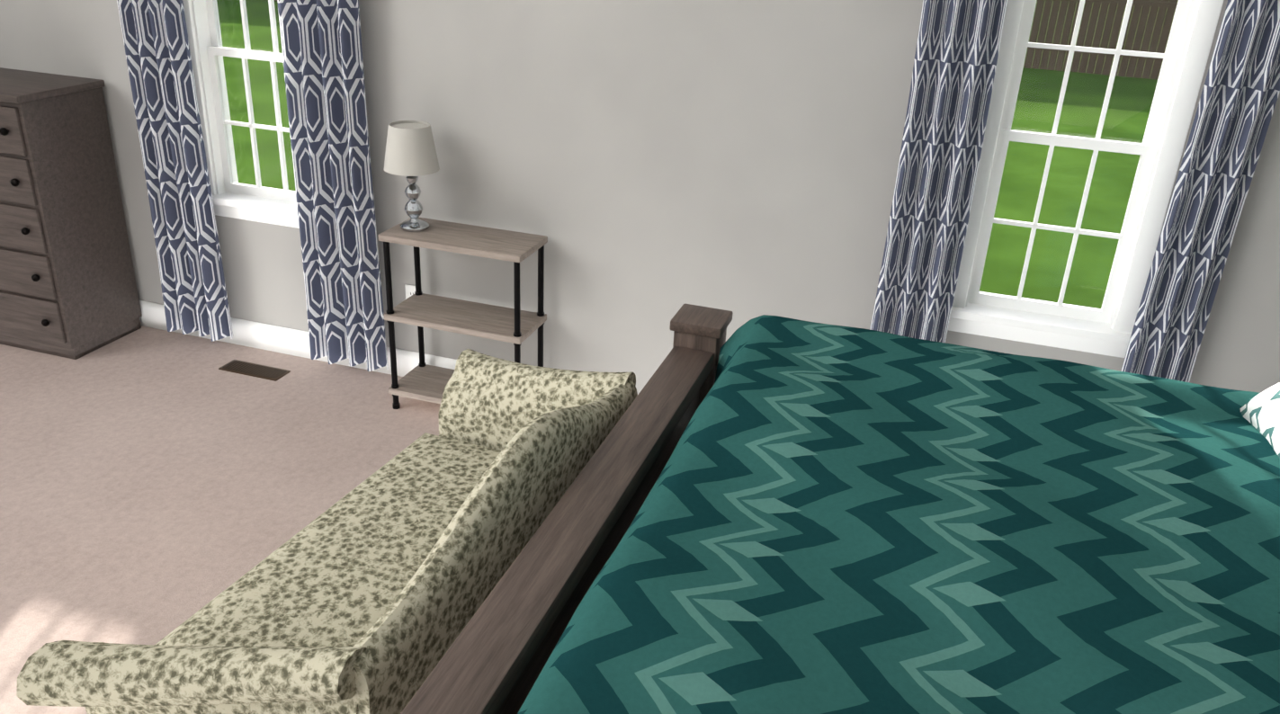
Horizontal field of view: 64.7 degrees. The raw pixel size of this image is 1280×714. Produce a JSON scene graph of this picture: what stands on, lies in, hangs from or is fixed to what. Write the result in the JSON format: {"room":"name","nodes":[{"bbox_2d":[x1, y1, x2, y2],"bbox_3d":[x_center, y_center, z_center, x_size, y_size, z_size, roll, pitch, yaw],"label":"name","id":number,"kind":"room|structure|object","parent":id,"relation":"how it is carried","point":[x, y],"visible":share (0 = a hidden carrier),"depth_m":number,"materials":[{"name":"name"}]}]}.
{"room":"bedroom","nodes":[
{"label":"bedroom","id":0,"kind":"room"},
{"bbox_2d":[0,325,440,713],"bbox_3d":[-1.100,1.007,2.829,6.700,0.120,4.245,10,26,15],"label":"floor","id":1,"kind":"structure","parent":0,"point":[156,486],"depth_m":3.86,"materials":[{"name":"carpet"}]},
{"bbox_2d":[0,67,142,359],"bbox_3d":[-2.979,-0.685,4.705,0.994,1.210,0.493,10,26,15],"label":"dresser","id":2,"kind":"object","parent":1,"relation":"on","point":[68,289],"visible":1,"depth_m":4.53,"materials":[{"name":"brown wood"}]},
{"bbox_2d":[218,359,290,381],"bbox_3d":[-1.776,0.059,4.660,0.310,0.008,0.110,10,26,15],"label":"floor air vent","id":3,"kind":"object","parent":1,"relation":"on","point":[255,370],"visible":1,"depth_m":4.65,"materials":[{"name":"brown metal"}]},
{"bbox_2d":[16,349,637,713],"bbox_3d":[-0.591,0.521,2.705,0.746,0.928,1.777,12,26,19],"label":"settee","id":4,"kind":"object","parent":1,"relation":"on","point":[371,594],"visible":0.71,"depth_m":2.38,"materials":[{"name":"fabric"}]},
{"bbox_2d":[378,216,547,409],"bbox_3d":[-0.732,-0.135,4.260,0.620,0.790,0.280,10,26,15],"label":"shelf unit","id":5,"kind":"object","parent":1,"relation":"on","point":[516,326],"visible":0.69,"depth_m":4.17,"materials":[{"name":"brown wood"}]},
{"bbox_2d":[384,120,439,232],"bbox_3d":[-0.914,-0.722,4.059,0.220,0.421,0.220,10,26,15],"label":"lamp","id":6,"kind":"object","parent":5,"relation":"on","point":[410,155],"visible":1,"depth_m":3.96,"materials":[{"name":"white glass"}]},
{"bbox_2d":[400,304,1279,713],"bbox_3d":[0.919,0.441,2.058,2.324,1.735,2.176,10,26,15],"label":"bed","id":7,"kind":"object","parent":1,"relation":"on","point":[769,514],"visible":1,"depth_m":2.00,"materials":[{"name":"teal fabric"}]},
{"bbox_2d":[0,0,1279,393],"bbox_3d":[-0.399,-1.124,3.991,6.700,2.840,0.150,10,26,15],"label":"wall","id":8,"kind":"structure","parent":0,"point":[648,167],"depth_m":3.94,"materials":[{"name":"paint"}]},
{"bbox_2d":[182,0,299,228],"bbox_3d":[-1.646,-1.275,4.331,0.684,1.427,0.195,10,26,15],"label":"window","id":9,"kind":"structure","parent":8,"relation":"in","point":[233,197],"depth_m":4.48,"materials":[{"name":"white wood"}]},
{"bbox_2d":[116,0,388,371],"bbox_3d":[-1.652,-1.009,4.311,1.303,2.110,0.158,10,26,15],"label":"window curtains","id":10,"kind":"object","parent":8,"relation":"attached to","point":[322,58],"visible":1,"depth_m":4.36,"materials":[{"name":"blue fabric"}]},
{"bbox_2d":[139,300,638,394],"bbox_3d":[-0.486,0.137,4.484,6.400,0.132,0.016,10,26,15],"label":"baseboard","id":11,"kind":"structure","parent":8,"relation":"attached to","point":[273,338],"depth_m":4.79,"materials":[{"name":"white wood"}]},
{"bbox_2d":[404,284,415,299],"bbox_3d":[-1.011,-0.264,4.498,0.070,0.114,0.010,10,26,15],"label":"electrical outlet","id":12,"kind":"object","parent":8,"relation":"attached to","point":[410,290],"visible":0.31,"depth_m":4.48,"materials":[{"name":"white plastic"}]},
{"bbox_2d":[869,0,1279,382],"bbox_3d":[1.417,-0.464,3.462,1.243,2.110,0.156,10,26,15],"label":"window curtains","id":13,"kind":"object","parent":8,"relation":"attached to","point":[957,51],"visible":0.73,"depth_m":3.37,"materials":[{"name":"blue fabric"}]},
{"bbox_2d":[948,0,1224,358],"bbox_3d":[1.488,-0.718,3.462,0.684,1.427,0.195,10,26,15],"label":"window","id":14,"kind":"structure","parent":8,"relation":"in","point":[1106,328],"depth_m":3.49,"materials":[{"name":"white wood"}]},
{"label":"outside","id":15,"kind":"structure","parent":0,"visible":0},
{"bbox_2d":[216,0,1175,308],"bbox_3d":[40.246,-26.883,70.300,280.000,0.200,159.550,10,26,15],"label":"lawn","id":16,"kind":"structure","parent":15,"point":[1055,201],"depth_m":13.01,"materials":[{"name":"green plant"}]},
{"bbox_2d":[274,0,1178,79],"bbox_3d":[14.290,-2.181,11.412,110.040,1.800,17.040,10,26,15],"label":"fence","id":17,"kind":"object","parent":16,"relation":"on","point":[1145,44],"depth_m":20.90,"materials":[{"name":"brown wood"}]}
]}

